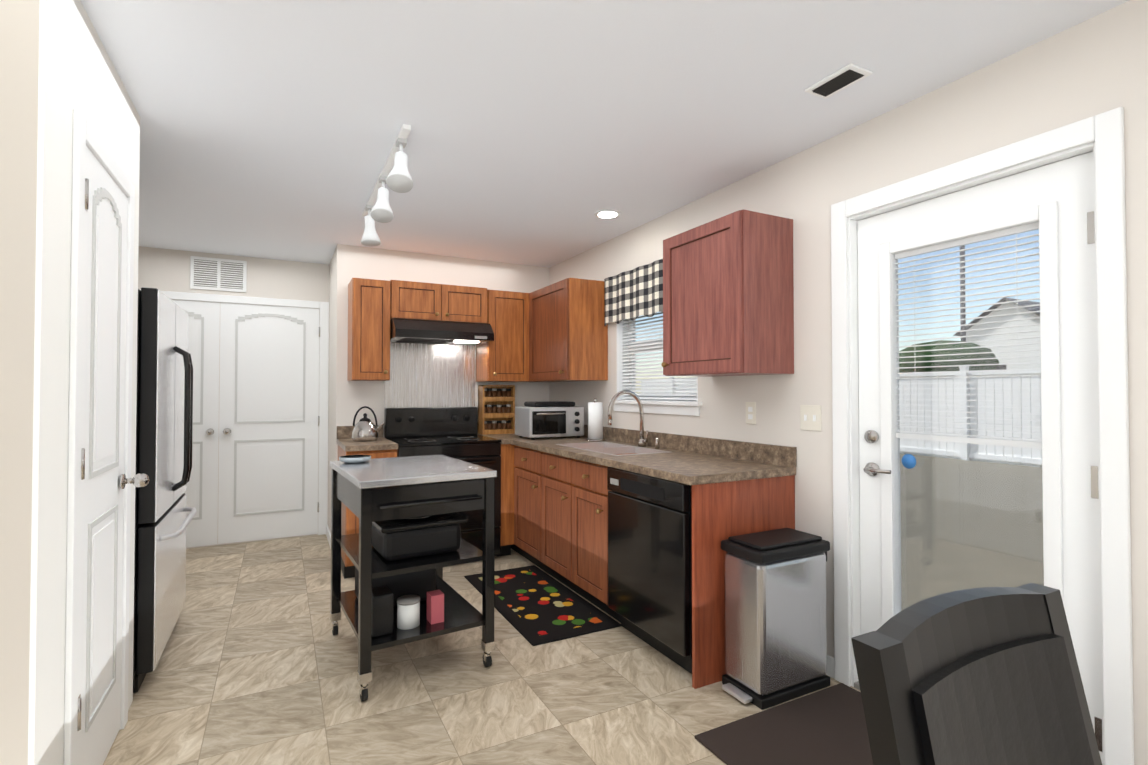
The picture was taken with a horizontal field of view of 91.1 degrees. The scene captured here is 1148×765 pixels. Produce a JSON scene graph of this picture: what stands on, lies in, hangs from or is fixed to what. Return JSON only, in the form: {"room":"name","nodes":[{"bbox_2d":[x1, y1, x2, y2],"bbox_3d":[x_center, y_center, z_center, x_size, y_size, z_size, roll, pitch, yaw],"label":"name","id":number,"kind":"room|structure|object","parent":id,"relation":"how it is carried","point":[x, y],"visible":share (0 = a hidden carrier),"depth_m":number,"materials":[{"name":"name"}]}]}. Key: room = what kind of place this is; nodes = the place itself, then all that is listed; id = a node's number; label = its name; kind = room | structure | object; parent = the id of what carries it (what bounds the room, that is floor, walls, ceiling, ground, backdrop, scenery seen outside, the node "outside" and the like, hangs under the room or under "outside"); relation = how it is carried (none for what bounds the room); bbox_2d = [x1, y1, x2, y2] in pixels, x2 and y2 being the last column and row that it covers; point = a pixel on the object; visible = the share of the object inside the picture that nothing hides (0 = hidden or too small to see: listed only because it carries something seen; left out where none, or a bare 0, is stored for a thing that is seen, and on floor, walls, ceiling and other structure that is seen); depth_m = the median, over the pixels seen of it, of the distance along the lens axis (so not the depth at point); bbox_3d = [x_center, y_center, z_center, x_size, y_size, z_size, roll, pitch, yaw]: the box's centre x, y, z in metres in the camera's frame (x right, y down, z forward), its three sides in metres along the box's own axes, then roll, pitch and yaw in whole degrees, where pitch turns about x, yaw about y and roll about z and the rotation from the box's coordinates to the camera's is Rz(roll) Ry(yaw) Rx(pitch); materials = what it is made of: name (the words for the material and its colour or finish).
{"room":"kitchen","nodes":[
{"label":"kitchen","id":0,"kind":"room"},
{"bbox_2d":[0,0,139,764],"bbox_3d":[-2.824,0.083,1.233,2.800,2.440,1.070,0,-1,-28],"label":"wall","id":1,"kind":"structure","parent":0,"point":[57,67],"depth_m":1.42,"materials":[{"name":"beige paint"}]},
{"bbox_2d":[63,109,148,764],"bbox_3d":[-1.562,0.267,1.917,0.121,2.095,0.690,0,-1,-28],"label":"door","id":2,"kind":"structure","parent":1,"relation":"attached to","point":[100,480],"depth_m":1.83,"materials":[{"name":"white wood"}]},
{"bbox_2d":[138,246,328,548],"bbox_3d":[-3.102,0.141,4.759,1.870,2.440,0.200,0,-1,-28],"label":"wall","id":3,"kind":"structure","parent":0,"point":[160,269],"depth_m":4.84,"materials":[{"name":"beige paint"}]},
{"bbox_2d":[190,256,246,292],"bbox_3d":[-2.976,-0.905,4.718,0.400,0.270,0.017,0,-1,-28],"label":"air vent","id":4,"kind":"object","parent":3,"relation":"in","point":[216,274],"visible":1,"depth_m":4.71,"materials":[{"name":"white metal"}]},
{"bbox_2d":[139,289,328,547],"bbox_3d":[-2.951,0.312,4.683,1.669,2.095,0.121,0,-1,-28],"label":"double door","id":5,"kind":"structure","parent":3,"relation":"attached to","point":[262,414],"depth_m":4.83,"materials":[{"name":"white wood"}]},
{"bbox_2d":[327,244,548,532],"bbox_3d":[-1.204,0.150,5.293,1.990,2.440,1.010,0,-1,-28],"label":"wall","id":6,"kind":"structure","parent":0,"point":[347,400],"depth_m":4.65,"materials":[{"name":"beige paint"}]},
{"bbox_2d":[326,525,330,547],"bbox_3d":[-2.037,1.318,4.707,0.012,0.085,0.802,0,-1,-28],"label":"baseboard","id":7,"kind":"structure","parent":6,"relation":"attached to","point":[328,534],"depth_m":4.81,"materials":[{"name":"white wood"}]},
{"bbox_2d":[347,278,389,380],"bbox_3d":[-1.573,-0.394,4.322,0.269,0.755,0.378,0,-1,-28],"label":"upper cabinet","id":8,"kind":"object","parent":6,"relation":"attached to","point":[368,329],"visible":1,"depth_m":4.20,"materials":[{"name":"brown wood"}]},
{"bbox_2d":[384,342,474,407],"bbox_3d":[-1.196,-0.057,4.720,0.754,0.531,0.011,0,-1,-28],"label":"backsplash","id":9,"kind":"structure","parent":6,"relation":"attached to","point":[432,375],"depth_m":4.71,"materials":[{"name":"silver metal"}]},
{"bbox_2d":[390,280,486,322],"bbox_3d":[-1.112,-0.630,4.567,0.763,0.295,0.378,0,-1,-28],"label":"upper cabinet","id":10,"kind":"object","parent":6,"relation":"attached to","point":[426,301],"visible":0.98,"depth_m":4.42,"materials":[{"name":"brown wood"}]},
{"bbox_2d":[390,318,493,345],"bbox_3d":[-1.084,-0.400,4.510,0.758,0.154,0.499,0,-1,-28],"label":"range hood","id":11,"kind":"object","parent":6,"relation":"attached to","point":[402,330],"visible":0.96,"depth_m":4.33,"materials":[{"name":"black metal"}]},
{"bbox_2d":[476,289,529,381],"bbox_3d":[-0.602,-0.386,4.829,0.375,0.755,0.378,0,-1,-28],"label":"upper cabinet","id":12,"kind":"object","parent":6,"relation":"attached to","point":[503,356],"visible":0.96,"depth_m":4.71,"materials":[{"name":"brown wood"}]},
{"bbox_2d":[103,534,859,764],"bbox_3d":[-1.201,1.354,1.247,5.710,0.100,8.150,0,-1,-28],"label":"floor","id":13,"kind":"structure","parent":0,"point":[257,664],"depth_m":2.41,"materials":[{"name":"tile"}]},
{"bbox_2d":[133,287,196,692],"bbox_3d":[-2.319,0.462,2.652,0.854,1.730,0.900,0,-1,-28],"label":"refrigerator","id":14,"kind":"object","parent":13,"relation":"on","point":[164,421],"visible":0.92,"depth_m":2.50,"materials":[{"name":"silver metal"}]},
{"bbox_2d":[337,425,397,578],"bbox_3d":[-1.533,0.844,4.143,0.345,1.015,0.698,0,-1,-28],"label":"base cabinet","id":15,"kind":"object","parent":13,"relation":"on","point":[381,447],"visible":0.23,"depth_m":3.90,"materials":[{"name":"brown wood"}]},
{"bbox_2d":[352,406,384,441],"bbox_3d":[-1.537,0.304,4.197,0.227,0.257,0.190,0,-1,-28],"label":"kettle","id":16,"kind":"object","parent":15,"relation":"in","point":[365,429],"visible":1,"depth_m":4.13,"materials":[{"name":"silver metal"}]},
{"bbox_2d":[330,455,496,701],"bbox_3d":[-0.827,0.856,2.798,0.610,0.945,0.825,1,-1,-32],"label":"kitchen cart","id":17,"kind":"object","parent":13,"relation":"on","point":[405,545],"visible":1,"depth_m":2.58,"materials":[{"name":"black"}]},
{"bbox_2d":[384,407,500,554],"bbox_3d":[-1.032,0.780,4.391,0.764,1.150,0.705,0,-1,-28],"label":"range","id":18,"kind":"object","parent":13,"relation":"on","point":[451,432],"visible":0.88,"depth_m":4.30,"materials":[{"name":"black metal"}]},
{"bbox_2d":[500,446,512,555],"bbox_3d":[-0.333,0.921,4.746,0.615,0.880,0.737,0,-1,-28],"label":"base cabinet","id":19,"kind":"object","parent":13,"relation":"on","point":[506,455],"depth_m":4.35,"materials":[{"name":"brown wood"}]},
{"bbox_2d":[513,446,532,562],"bbox_3d":[-0.057,0.912,4.217,0.615,0.880,0.565,0,-1,-28],"label":"base cabinet","id":20,"kind":"object","parent":13,"relation":"on","point":[522,458],"depth_m":4.19,"materials":[{"name":"brown wood"}]},
{"bbox_2d":[464,565,621,645],"bbox_3d":[-0.249,1.336,3.487,0.530,0.008,1.200,0,-1,-28],"label":"kitchen rug","id":21,"kind":"object","parent":13,"relation":"on","point":[534,605],"visible":0.94,"depth_m":3.32,"materials":[{"name":"black fabric"}]},
{"bbox_2d":[533,450,564,583],"bbox_3d":[0.151,0.906,3.818,0.615,0.880,0.585,0,-1,-28],"label":"base cabinet","id":22,"kind":"object","parent":13,"relation":"on","point":[554,507],"depth_m":3.78,"materials":[{"name":"brown wood"}]},
{"bbox_2d":[565,458,700,621],"bbox_3d":[0.348,0.900,3.440,0.615,0.880,0.518,0,-1,-28],"label":"base cabinet","id":23,"kind":"object","parent":13,"relation":"on","point":[586,491],"depth_m":3.27,"materials":[{"name":"brown wood"}]},
{"bbox_2d":[477,434,796,485],"bbox_3d":[0.110,0.446,3.807,0.706,0.038,2.824,0,-1,-28],"label":"countertop","id":24,"kind":"structure","parent":23,"relation":"on","point":[683,466],"depth_m":2.90,"materials":[{"name":"brown stone"}]},
{"bbox_2d":[478,385,514,434],"bbox_3d":[-0.673,0.233,4.891,0.290,0.420,0.130,0,-1,-28],"label":"spice rack","id":25,"kind":"object","parent":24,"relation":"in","point":[496,409],"visible":1,"depth_m":4.86,"materials":[{"name":"brown wood"}]},
{"bbox_2d":[515,401,583,439],"bbox_3d":[-0.185,0.294,4.463,0.470,0.285,0.358,0,-1,-28],"label":"toaster oven","id":26,"kind":"object","parent":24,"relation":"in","point":[535,419],"visible":1,"depth_m":4.34,"materials":[{"name":"silver metal"}]},
{"bbox_2d":[585,398,605,440],"bbox_3d":[0.160,0.275,4.191,0.150,0.314,0.150,0,-1,-28],"label":"paper towel","id":27,"kind":"object","parent":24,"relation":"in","point":[595,420],"visible":1,"depth_m":4.14,"materials":[{"name":"white paper"}]},
{"bbox_2d":[553,442,672,453],"bbox_3d":[0.232,0.517,3.638,0.398,0.192,0.788,0,-1,-28],"label":"sink","id":28,"kind":"object","parent":24,"relation":"in","point":[601,447],"depth_m":3.69,"materials":[{"name":"silver metal"}]},
{"bbox_2d":[605,390,660,449],"bbox_3d":[0.384,0.237,3.633,0.291,0.376,0.210,0,-1,-28],"label":"faucet","id":29,"kind":"object","parent":24,"relation":"on","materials":[{"name":"silver metal"}]},
{"bbox_2d":[607,467,691,673],"bbox_3d":[0.590,0.893,2.901,0.592,0.876,0.654,0,-1,-28],"label":"dishwasher","id":30,"kind":"object","parent":13,"relation":"on","point":[650,560],"visible":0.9,"depth_m":2.70,"materials":[{"name":"black metal"}]},
{"bbox_2d":[721,528,829,709],"bbox_3d":[0.873,1.000,2.462,0.475,0.647,0.243,0,-1,-28],"label":"trash can","id":31,"kind":"object","parent":13,"relation":"on","point":[775,623],"visible":1,"depth_m":2.36,"materials":[{"name":"silver metal"}]},
{"bbox_2d":[694,683,872,764],"bbox_3d":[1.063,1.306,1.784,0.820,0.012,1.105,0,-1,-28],"label":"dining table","id":32,"kind":"object","parent":13,"relation":"on","point":[827,726],"visible":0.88,"depth_m":2.09,"materials":[{"name":"brown wood"}]},
{"bbox_2d":[851,583,1101,764],"bbox_3d":[0.703,0.810,0.613,0.470,0.967,0.579,0,-1,-28],"label":"dining chair","id":33,"kind":"object","parent":13,"relation":"on","point":[983,676],"visible":1,"depth_m":0.81,"materials":[{"name":"black paint"}]},
{"bbox_2d":[80,0,1128,267],"bbox_3d":[-1.201,-1.186,1.288,5.710,0.100,8.150,0,-1,-28],"label":"ceiling","id":34,"kind":"structure","parent":0,"point":[542,132],"depth_m":2.24,"materials":[{"name":"white paint"}]},
{"bbox_2d":[361,124,412,245],"bbox_3d":[-1.043,-0.976,3.037,0.139,0.262,1.370,0,-1,-28],"label":"track light","id":35,"kind":"object","parent":34,"relation":"hanging from","point":[397,178],"visible":1,"depth_m":2.90,"materials":[{"name":"white metal"}]},
{"bbox_2d":[595,210,620,218],"bbox_3d":[0.218,-1.093,3.658,0.170,0.008,0.170,0,-1,-28],"label":"recessed light","id":36,"kind":"object","parent":34,"relation":"in","point":[606,214],"visible":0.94,"depth_m":3.65,"materials":[{"name":"white"}]},
{"bbox_2d":[804,63,872,98],"bbox_3d":[0.979,-1.115,2.092,0.120,0.016,0.200,0,-1,-28],"label":"ceiling vent","id":37,"kind":"object","parent":34,"relation":"in","point":[848,75],"visible":1,"depth_m":2.07,"materials":[{"name":"white"}]},
{"bbox_2d":[549,0,1147,764],"bbox_3d":[1.493,0.098,2.104,0.160,2.440,7.140,0,-1,-28],"label":"wall","id":38,"kind":"structure","parent":0,"point":[1089,68],"depth_m":2.35,"materials":[{"name":"beige paint"}]},
{"bbox_2d":[529,278,607,381],"bbox_3d":[-0.158,-0.388,4.678,0.387,0.755,1.057,0,-1,-28],"label":"upper cabinet","id":39,"kind":"object","parent":38,"relation":"attached to","point":[568,335],"visible":1,"depth_m":4.26,"materials":[{"name":"brown wood"}]},
{"bbox_2d":[604,259,662,325],"bbox_3d":[0.509,-0.614,3.774,0.042,0.362,1.150,0,-1,-28],"label":"valance curtain","id":40,"kind":"object","parent":38,"relation":"attached to","point":[634,294],"visible":0.58,"depth_m":3.92,"materials":[{"name":"fabric"}]},
{"bbox_2d":[610,312,701,415],"bbox_3d":[0.585,-0.225,3.812,0.195,0.860,1.000,0,-1,-28],"label":"window","id":41,"kind":"structure","parent":38,"relation":"in","point":[677,407],"depth_m":4.01,"materials":[{"name":"white"}]},
{"bbox_2d":[622,312,696,399],"bbox_3d":[0.569,-0.264,3.805,0.030,0.755,0.892,0,-1,-28],"label":"window blinds","id":42,"kind":"object","parent":41,"relation":"attached to","point":[670,390],"visible":0.44,"depth_m":3.89,"materials":[{"name":"white plastic"}]},
{"bbox_2d":[581,424,796,465],"bbox_3d":[0.414,0.382,3.967,0.020,0.097,2.824,0,-1,-28],"label":"backsplash","id":43,"kind":"structure","parent":38,"relation":"attached to","point":[752,452],"depth_m":3.10,"materials":[{"name":"brown stone"}]},
{"bbox_2d":[661,209,793,376],"bbox_3d":[0.761,-0.417,2.917,0.387,0.755,0.595,0,-1,-28],"label":"upper cabinet","id":44,"kind":"object","parent":38,"relation":"attached to","point":[728,295],"visible":1,"depth_m":2.71,"materials":[{"name":"brown wood"}]},
{"bbox_2d":[746,402,755,423],"bbox_3d":[0.937,0.162,2.986,0.007,0.116,0.072,0,-1,-28],"label":"electrical outlet plate","id":45,"kind":"object","parent":38,"relation":"attached to","point":[750,412],"visible":1,"depth_m":2.98,"materials":[{"name":"white plastic"}]},
{"bbox_2d":[800,405,820,430],"bbox_3d":[1.111,0.167,2.648,0.010,0.120,0.116,0,-1,-28],"label":"switch plate","id":46,"kind":"object","parent":38,"relation":"attached to","point":[810,417],"visible":1,"depth_m":2.65,"materials":[{"name":"white plastic"}]},
{"bbox_2d":[831,107,1133,764],"bbox_3d":[1.468,0.254,2.129,0.179,2.128,0.994,0,-1,-28],"label":"door","id":47,"kind":"structure","parent":38,"relation":"attached to","point":[1062,189],"depth_m":1.95,"materials":[{"name":"white wood"}]},
{"label":"outside","id":48,"kind":"structure","parent":0,"visible":0},
{"bbox_2d":[900,453,1043,610],"bbox_3d":[36.264,1.901,30.186,87.480,0.050,100.000,0,-1,-28],"label":"patio","id":49,"kind":"structure","parent":48,"point":[1008,503],"depth_m":5.78,"materials":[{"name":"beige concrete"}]},
{"bbox_2d":[641,366,1041,466],"bbox_3d":[8.593,0.599,10.171,0.140,1.900,26.097,0,-1,-28],"label":"fence","id":50,"kind":"object","parent":49,"relation":"on","point":[973,454],"depth_m":11.34,"materials":[{"name":"white plastic"}]},
{"bbox_2d":[899,245,998,372],"bbox_3d":[16.378,-2.786,23.357,9.346,9.100,5.460,0,-1,-28],"label":"patio umbrella","id":51,"kind":"object","parent":49,"relation":"on","point":[913,359],"depth_m":20.17,"materials":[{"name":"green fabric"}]},
{"bbox_2d":[953,298,1040,369],"bbox_3d":[32.147,-1.603,37.570,12.800,7.200,6.000,0,-1,-28],"label":"house","id":52,"kind":"structure","parent":49,"relation":"on","point":[1011,329],"depth_m":34.74,"materials":[{"name":"white"}]}
]}

